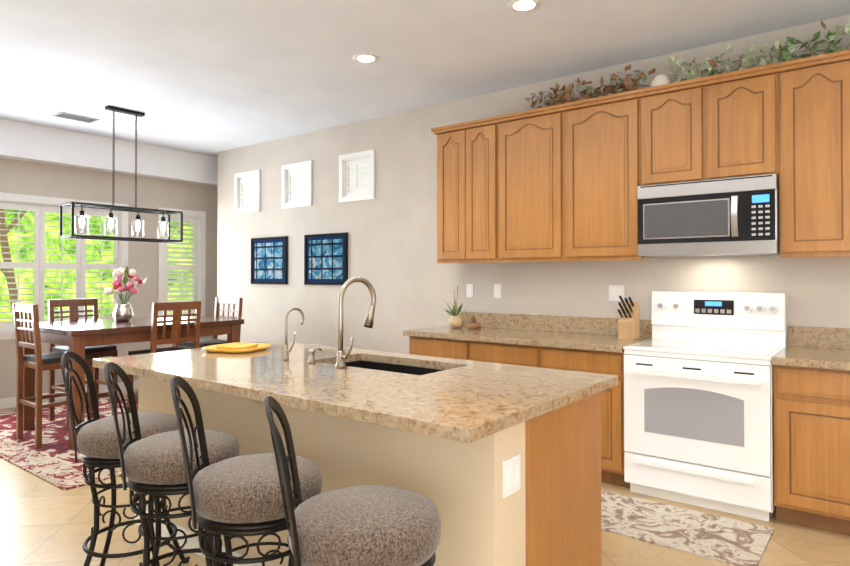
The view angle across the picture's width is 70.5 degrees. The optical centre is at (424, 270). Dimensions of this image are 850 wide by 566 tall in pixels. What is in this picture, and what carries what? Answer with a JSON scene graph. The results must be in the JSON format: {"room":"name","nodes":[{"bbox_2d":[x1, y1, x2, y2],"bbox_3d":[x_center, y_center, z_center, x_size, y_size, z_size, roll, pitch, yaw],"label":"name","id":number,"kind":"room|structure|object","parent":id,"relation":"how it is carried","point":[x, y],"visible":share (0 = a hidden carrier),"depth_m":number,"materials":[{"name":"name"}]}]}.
{"room":"dining room and kitchen","nodes":[
{"label":"dining room and kitchen","id":0,"kind":"room"},
{"bbox_2d":[0,158,217,398],"bbox_3d":[-5.392,-0.065,4.893,0.160,2.920,8.310,0,-1,38],"label":"wall","id":1,"kind":"structure","parent":0,"point":[32,178],"depth_m":7.19,"materials":[{"name":"paint"}]},
{"bbox_2d":[0,192,127,339],"bbox_3d":[-4.526,-0.050,5.961,0.202,1.500,3.130,0,-1,38],"label":"window","id":2,"kind":"structure","parent":1,"relation":"in","point":[39,206],"depth_m":6.54,"materials":[{"name":"white"}]},
{"bbox_2d":[0,380,137,408],"bbox_3d":[-5.274,1.345,4.889,0.015,0.100,8.150,0,-1,38],"label":"baseboard","id":3,"kind":"structure","parent":1,"relation":"attached to","point":[7,403],"depth_m":6.51,"materials":[{"name":"white"}]},
{"bbox_2d":[158,207,205,316],"bbox_3d":[-3.151,-0.033,7.736,0.202,1.500,0.680,0,-1,38],"label":"window","id":4,"kind":"structure","parent":1,"relation":"in","point":[197,220],"depth_m":7.76,"materials":[{"name":"white"}]},
{"bbox_2d":[0,389,849,565],"bbox_3d":[-1.406,1.427,1.892,11.000,0.120,9.350,0,-1,38],"label":"floor","id":5,"kind":"structure","parent":0,"point":[43,523],"depth_m":3.11,"materials":[{"name":"tile"}]},
{"bbox_2d":[0,391,137,490],"bbox_3d":[-2.647,1.396,5.630,2.860,0.012,2.460,0,-1,38],"label":"rug","id":6,"kind":"object","parent":5,"relation":"on","point":[51,460],"visible":0.15,"depth_m":4.62,"materials":[{"name":"red fabric"}]},
{"bbox_2d":[12,303,93,447],"bbox_3d":[-3.074,0.823,4.970,0.430,1.119,0.455,0,-1,38],"label":"dining chair","id":7,"kind":"object","parent":6,"relation":"on","point":[39,361],"visible":0.81,"depth_m":4.83,"materials":[{"name":"brown wood"}]},
{"bbox_2d":[48,298,117,426],"bbox_3d":[-3.200,0.830,5.621,0.455,1.119,0.430,0,-1,38],"label":"dining chair","id":8,"kind":"object","parent":6,"relation":"on","point":[96,352],"visible":0.5,"depth_m":5.63,"materials":[{"name":"brown wood"}]},
{"bbox_2d":[23,316,243,450],"bbox_3d":[-2.662,0.927,5.526,1.130,0.922,1.550,0,-1,38],"label":"dining table","id":9,"kind":"object","parent":6,"relation":"on","point":[77,336],"visible":0.56,"depth_m":5.07,"materials":[{"name":"brown wood"}]},
{"bbox_2d":[104,266,146,321],"bbox_3d":[-2.743,0.207,5.553,0.415,0.516,0.414,0,-1,38],"label":"vase","id":10,"kind":"object","parent":9,"relation":"on","point":[122,311],"visible":1,"depth_m":5.47,"materials":[{"name":"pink plant"}]},
{"bbox_2d":[127,301,200,412],"bbox_3d":[-2.281,0.826,5.263,0.455,1.119,0.430,0,-1,38],"label":"dining chair","id":11,"kind":"object","parent":6,"relation":"on","point":[177,308],"visible":0.5,"depth_m":5.15,"materials":[{"name":"brown wood"}]},
{"bbox_2d":[178,297,242,348],"bbox_3d":[-2.162,0.834,6.066,0.430,1.119,0.455,0,-1,38],"label":"dining chair","id":12,"kind":"object","parent":6,"relation":"on","point":[223,301],"visible":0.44,"depth_m":6.15,"materials":[{"name":"brown wood"}]},
{"bbox_2d":[61,352,188,565],"bbox_3d":[-1.313,0.862,2.624,0.478,1.026,0.416,0,-1,-10],"label":"stool","id":13,"kind":"object","parent":5,"relation":"on","point":[97,444],"visible":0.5,"depth_m":2.52,"materials":[{"name":"black metal"}]},
{"bbox_2d":[104,362,238,565],"bbox_3d":[-0.967,0.859,2.317,0.478,1.026,0.416,0,-1,-14],"label":"stool","id":14,"kind":"object","parent":5,"relation":"on","point":[154,465],"visible":0.73,"depth_m":2.19,"materials":[{"name":"grey fabric"}]},
{"bbox_2d":[170,376,321,565],"bbox_3d":[-0.582,0.856,1.982,0.478,1.026,0.416,0,-1,-11],"label":"stool","id":15,"kind":"object","parent":5,"relation":"on","point":[238,497],"visible":0.71,"depth_m":1.84,"materials":[{"name":"grey fabric"}]},
{"bbox_2d":[264,396,440,565],"bbox_3d":[-0.195,0.853,1.651,0.478,1.026,0.416,0,-1,-10],"label":"stool","id":16,"kind":"object","parent":5,"relation":"on","point":[370,525],"visible":1,"depth_m":1.54,"materials":[{"name":"grey fabric"}]},
{"bbox_2d":[135,376,601,565],"bbox_3d":[-0.405,0.940,2.946,2.302,0.874,0.898,0,-1,38],"label":"kitchen island","id":17,"kind":"object","parent":5,"relation":"on","point":[497,464],"depth_m":2.22,"materials":[{"name":"beige paint"}]},
{"bbox_2d":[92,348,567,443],"bbox_3d":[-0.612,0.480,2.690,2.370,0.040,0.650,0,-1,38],"label":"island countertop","id":18,"kind":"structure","parent":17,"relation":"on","point":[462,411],"depth_m":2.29,"materials":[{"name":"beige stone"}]},
{"bbox_2d":[328,356,439,375],"bbox_3d":[-0.193,0.603,3.025,0.764,0.223,0.419,0,-1,38],"label":"sink","id":19,"kind":"object","parent":18,"relation":"in","point":[361,361],"depth_m":3.25,"materials":[{"name":"black metal"}]},
{"bbox_2d":[253,340,617,403],"bbox_3d":[-0.251,0.485,3.156,2.370,0.040,0.530,0,-1,38],"label":"island countertop","id":20,"kind":"structure","parent":17,"relation":"on","point":[578,385],"depth_m":2.75,"materials":[{"name":"beige stone"}]},
{"bbox_2d":[202,342,270,352],"bbox_3d":[-1.106,0.451,3.547,0.370,0.032,0.370,0,-1,38],"label":"plate","id":21,"kind":"object","parent":20,"relation":"on","point":[238,347],"visible":0.98,"depth_m":3.50,"materials":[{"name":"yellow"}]},
{"bbox_2d":[283,307,303,360],"bbox_3d":[-0.661,0.327,3.127,0.104,0.272,0.123,0,-1,38],"label":"faucet","id":22,"kind":"object","parent":20,"relation":"on","point":[286,351],"visible":1,"depth_m":3.11,"materials":[{"name":"silver metal"}]},
{"bbox_2d":[308,347,321,363],"bbox_3d":[-0.555,0.424,3.017,0.040,0.077,0.072,0,-1,38],"label":"soap dispenser","id":23,"kind":"object","parent":20,"relation":"on","point":[311,357],"visible":1,"depth_m":2.99,"materials":[{"name":"silver metal"}]},
{"bbox_2d":[335,277,375,367],"bbox_3d":[-0.316,0.245,2.922,0.126,0.433,0.235,0,-1,38],"label":"faucet","id":24,"kind":"object","parent":20,"relation":"on","point":[368,323],"visible":1,"depth_m":2.87,"materials":[{"name":"silver metal"}]},
{"bbox_2d":[403,335,478,360],"bbox_3d":[0.321,0.958,4.892,0.661,0.875,0.653,0,-1,38],"label":"base cabinet","id":25,"kind":"object","parent":5,"relation":"on","point":[444,348],"depth_m":4.62,"materials":[{"name":"brown wood"}]},
{"bbox_2d":[479,343,550,368],"bbox_3d":[0.753,0.955,4.558,0.737,0.875,0.653,0,-1,38],"label":"base cabinet","id":26,"kind":"object","parent":5,"relation":"on","point":[503,353],"depth_m":4.24,"materials":[{"name":"brown wood"}]},
{"bbox_2d":[551,347,629,487],"bbox_3d":[1.184,0.952,4.224,0.657,0.875,0.653,0,-1,38],"label":"base cabinet","id":27,"kind":"object","parent":5,"relation":"on","point":[562,358],"depth_m":3.83,"materials":[{"name":"brown wood"}]},
{"bbox_2d":[403,327,650,354],"bbox_3d":[0.733,0.497,4.559,1.776,0.040,0.683,0,-1,38],"label":"countertop","id":28,"kind":"structure","parent":27,"relation":"on","point":[576,340],"depth_m":4.35,"materials":[{"name":"beige stone"}]},
{"bbox_2d":[439,286,482,328],"bbox_3d":[0.297,0.301,5.022,0.390,0.360,0.330,0,-1,38],"label":"potted plant","id":29,"kind":"object","parent":28,"relation":"on","point":[455,319],"visible":1,"depth_m":5.02,"materials":[{"name":"beige ceramic"}]},
{"bbox_2d":[618,296,639,339],"bbox_3d":[1.404,0.322,4.175,0.100,0.302,0.225,0,-1,38],"label":"knife block","id":30,"kind":"object","parent":28,"relation":"on","point":[629,322],"visible":1,"depth_m":4.16,"materials":[{"name":"beige wood"}]},
{"bbox_2d":[601,490,773,565],"bbox_3d":[1.176,1.376,3.365,1.280,0.010,0.560,0,-1,38],"label":"kitchen mat","id":31,"kind":"object","parent":5,"relation":"on","point":[722,539],"visible":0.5,"depth_m":3.18,"materials":[{"name":"beige fabric"}]},
{"bbox_2d":[623,291,787,521],"bbox_3d":[1.737,0.762,3.736,0.808,1.245,0.715,0,-1,38],"label":"range","id":32,"kind":"object","parent":5,"relation":"on","point":[698,404],"visible":0.98,"depth_m":3.55,"materials":[{"name":"white metal"}]},
{"bbox_2d":[773,367,849,535],"bbox_3d":[2.310,0.943,3.352,0.558,0.875,0.653,0,-1,38],"label":"base cabinet","id":33,"kind":"object","parent":5,"relation":"on","point":[811,382],"depth_m":3.16,"materials":[{"name":"brown wood"}]},
{"bbox_2d":[772,347,849,370],"bbox_3d":[2.686,0.483,3.046,1.530,0.040,0.683,0,-1,38],"label":"countertop","id":34,"kind":"structure","parent":33,"relation":"on","point":[829,358],"depth_m":3.23,"materials":[{"name":"beige stone"}]},
{"bbox_2d":[0,0,849,156],"bbox_3d":[-1.406,-1.613,1.921,11.000,0.120,9.350,0,-1,38],"label":"ceiling","id":35,"kind":"structure","parent":0,"point":[210,77],"depth_m":4.22,"materials":[{"name":"paint"}]},
{"bbox_2d":[52,111,99,122],"bbox_3d":[-3.437,-1.509,5.928,0.220,0.010,0.360,0,-1,38],"label":"ceiling vent","id":36,"kind":"object","parent":35,"relation":"in","point":[71,116],"visible":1,"depth_m":5.90,"materials":[{"name":"grey metal"}]},
{"bbox_2d":[0,119,217,186],"bbox_3d":[-5.209,-1.345,4.864,0.180,0.360,8.150,0,-1,38],"label":"header beam","id":37,"kind":"structure","parent":35,"relation":"attached to","point":[21,141],"depth_m":6.75,"materials":[{"name":"white paint"}]},
{"bbox_2d":[59,105,182,242],"bbox_3d":[-2.827,-0.903,5.665,0.258,1.228,1.028,0,-1,38],"label":"chandelier","id":38,"kind":"object","parent":35,"relation":"hanging from","point":[110,219],"visible":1,"depth_m":5.60,"materials":[{"name":"black metal"}]},
{"bbox_2d":[352,53,378,62],"bbox_3d":[-0.426,-1.528,4.330,0.194,0.004,0.194,0,-1,38],"label":"recessed light","id":39,"kind":"object","parent":35,"relation":"in","point":[365,58],"visible":1,"depth_m":4.32,"materials":[{"name":"white"}]},
{"bbox_2d":[507,0,540,12],"bbox_3d":[0.573,-1.536,3.480,0.194,0.004,0.194,0,-1,38],"label":"recessed light","id":40,"kind":"object","parent":35,"relation":"in","point":[521,6],"visible":1,"depth_m":3.48,"materials":[{"name":"white"}]},
{"bbox_2d":[217,15,849,353],"bbox_3d":[1.040,-0.063,5.065,10.120,2.920,0.480,0,-1,38],"label":"wall","id":41,"kind":"structure","parent":0,"point":[390,229],"depth_m":5.64,"materials":[{"name":"paint"}]},
{"bbox_2d":[234,169,260,213],"bbox_3d":[-2.088,-0.942,7.273,0.490,0.490,0.172,0,-1,38],"label":"window","id":42,"kind":"structure","parent":41,"relation":"in","point":[247,191],"depth_m":7.24,"materials":[{"name":"white"}]},
{"bbox_2d":[251,236,287,283],"bbox_3d":[-1.805,-0.115,6.945,0.640,0.540,0.028,0,-1,38],"label":"picture","id":43,"kind":"object","parent":41,"relation":"attached to","point":[269,260],"visible":0.92,"depth_m":6.93,"materials":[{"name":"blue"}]},
{"bbox_2d":[282,160,311,208],"bbox_3d":[-1.376,-0.947,6.722,0.490,0.490,0.172,0,-1,38],"label":"window","id":44,"kind":"structure","parent":41,"relation":"in","point":[296,184],"depth_m":6.68,"materials":[{"name":"white"}]},
{"bbox_2d":[304,232,347,284],"bbox_3d":[-1.054,-0.121,6.363,0.640,0.540,0.028,0,-1,38],"label":"picture","id":45,"kind":"object","parent":41,"relation":"attached to","point":[325,259],"visible":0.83,"depth_m":6.35,"materials":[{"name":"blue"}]},
{"bbox_2d":[339,149,374,202],"bbox_3d":[-0.649,-0.953,6.159,0.490,0.490,0.172,0,-1,38],"label":"window","id":46,"kind":"structure","parent":41,"relation":"in","point":[356,176],"depth_m":6.12,"materials":[{"name":"white"}]},
{"bbox_2d":[435,121,482,262],"bbox_3d":[0.334,-0.631,5.104,0.361,1.097,0.328,0,-1,38],"label":"upper cabinet","id":47,"kind":"object","parent":41,"relation":"attached to","point":[453,142],"depth_m":4.97,"materials":[{"name":"brown wood"}]},
{"bbox_2d":[466,284,472,296],"bbox_3d":[0.392,0.174,5.254,0.070,0.116,0.009,0,-1,38],"label":"electrical outlet","id":48,"kind":"object","parent":41,"relation":"attached to","point":[469,290],"visible":1,"depth_m":5.25,"materials":[{"name":"white plastic"}]},
{"bbox_2d":[471,117,506,260],"bbox_3d":[0.551,-0.633,4.935,0.436,1.097,0.328,0,-1,38],"label":"upper cabinet","id":49,"kind":"object","parent":41,"relation":"attached to","point":[488,138],"depth_m":4.76,"materials":[{"name":"brown wood"}]},
{"bbox_2d":[494,284,500,297],"bbox_3d":[0.613,0.172,5.083,0.070,0.116,0.009,0,-1,38],"label":"electrical outlet","id":50,"kind":"object","parent":41,"relation":"attached to","point":[497,290],"visible":1,"depth_m":5.08,"materials":[{"name":"white plastic"}]},
{"bbox_2d":[507,105,574,260],"bbox_3d":[0.885,-0.635,4.677,0.705,1.097,0.328,0,-1,38],"label":"upper cabinet","id":51,"kind":"object","parent":41,"relation":"attached to","point":[560,182],"depth_m":4.48,"materials":[{"name":"brown wood"}]},
{"bbox_2d":[525,19,849,108],"bbox_3d":[1.932,-1.344,3.879,2.870,0.257,0.256,0,-1,38],"label":"decor","id":52,"kind":"object","parent":51,"relation":"on","point":[713,66],"visible":0.67,"depth_m":3.94,"materials":[{"name":"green plant"}]},
{"bbox_2d":[575,89,654,260],"bbox_3d":[1.322,-0.639,4.338,0.705,1.097,0.328,0,-1,38],"label":"upper cabinet","id":53,"kind":"object","parent":41,"relation":"attached to","point":[613,134],"depth_m":4.16,"materials":[{"name":"brown wood"}]},
{"bbox_2d":[609,285,623,300],"bbox_3d":[1.419,0.166,4.458,0.115,0.116,0.009,0,-1,38],"label":"electrical outlet","id":54,"kind":"object","parent":41,"relation":"attached to","point":[616,292],"visible":0.95,"depth_m":4.46,"materials":[{"name":"white plastic"}]},
{"bbox_2d":[451,311,849,346],"bbox_3d":[1.863,0.411,4.102,4.124,0.125,0.022,0,-1,38],"label":"backsplash","id":55,"kind":"structure","parent":41,"relation":"attached to","point":[797,336],"depth_m":4.55,"materials":[{"name":"beige stone"}]},
{"bbox_2d":[651,77,718,184],"bbox_3d":[1.733,-0.879,4.022,0.480,0.622,0.328,0,-1,38],"label":"upper cabinet","id":56,"kind":"object","parent":41,"relation":"attached to","point":[685,117],"depth_m":3.86,"materials":[{"name":"brown wood"}]},
{"bbox_2d":[637,174,779,256],"bbox_3d":[1.830,-0.330,3.874,0.800,0.460,0.431,0,-1,38],"label":"over-the-range microwave","id":57,"kind":"object","parent":56,"relation":"attached to","point":[737,216],"visible":1,"depth_m":3.71,"materials":[{"name":"silver metal"}]},
{"bbox_2d":[719,65,782,178],"bbox_3d":[1.992,-0.881,3.821,0.480,0.622,0.328,0,-1,38],"label":"upper cabinet","id":58,"kind":"object","parent":41,"relation":"attached to","point":[749,101],"depth_m":3.64,"materials":[{"name":"brown wood"}]},
{"bbox_2d":[779,53,849,256],"bbox_3d":[2.331,-0.646,3.557,0.522,1.097,0.328,0,-1,38],"label":"upper cabinet","id":59,"kind":"object","parent":41,"relation":"attached to","point":[814,95],"depth_m":3.43,"materials":[{"name":"brown wood"}]},
{"label":"outside","id":60,"kind":"structure","parent":0,"visible":0},
{"bbox_2d":[0,209,191,320],"bbox_3d":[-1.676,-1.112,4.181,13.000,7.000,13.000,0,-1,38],"label":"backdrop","id":61,"kind":"structure","parent":60,"point":[29,239],"depth_m":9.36,"materials":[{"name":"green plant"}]}
]}

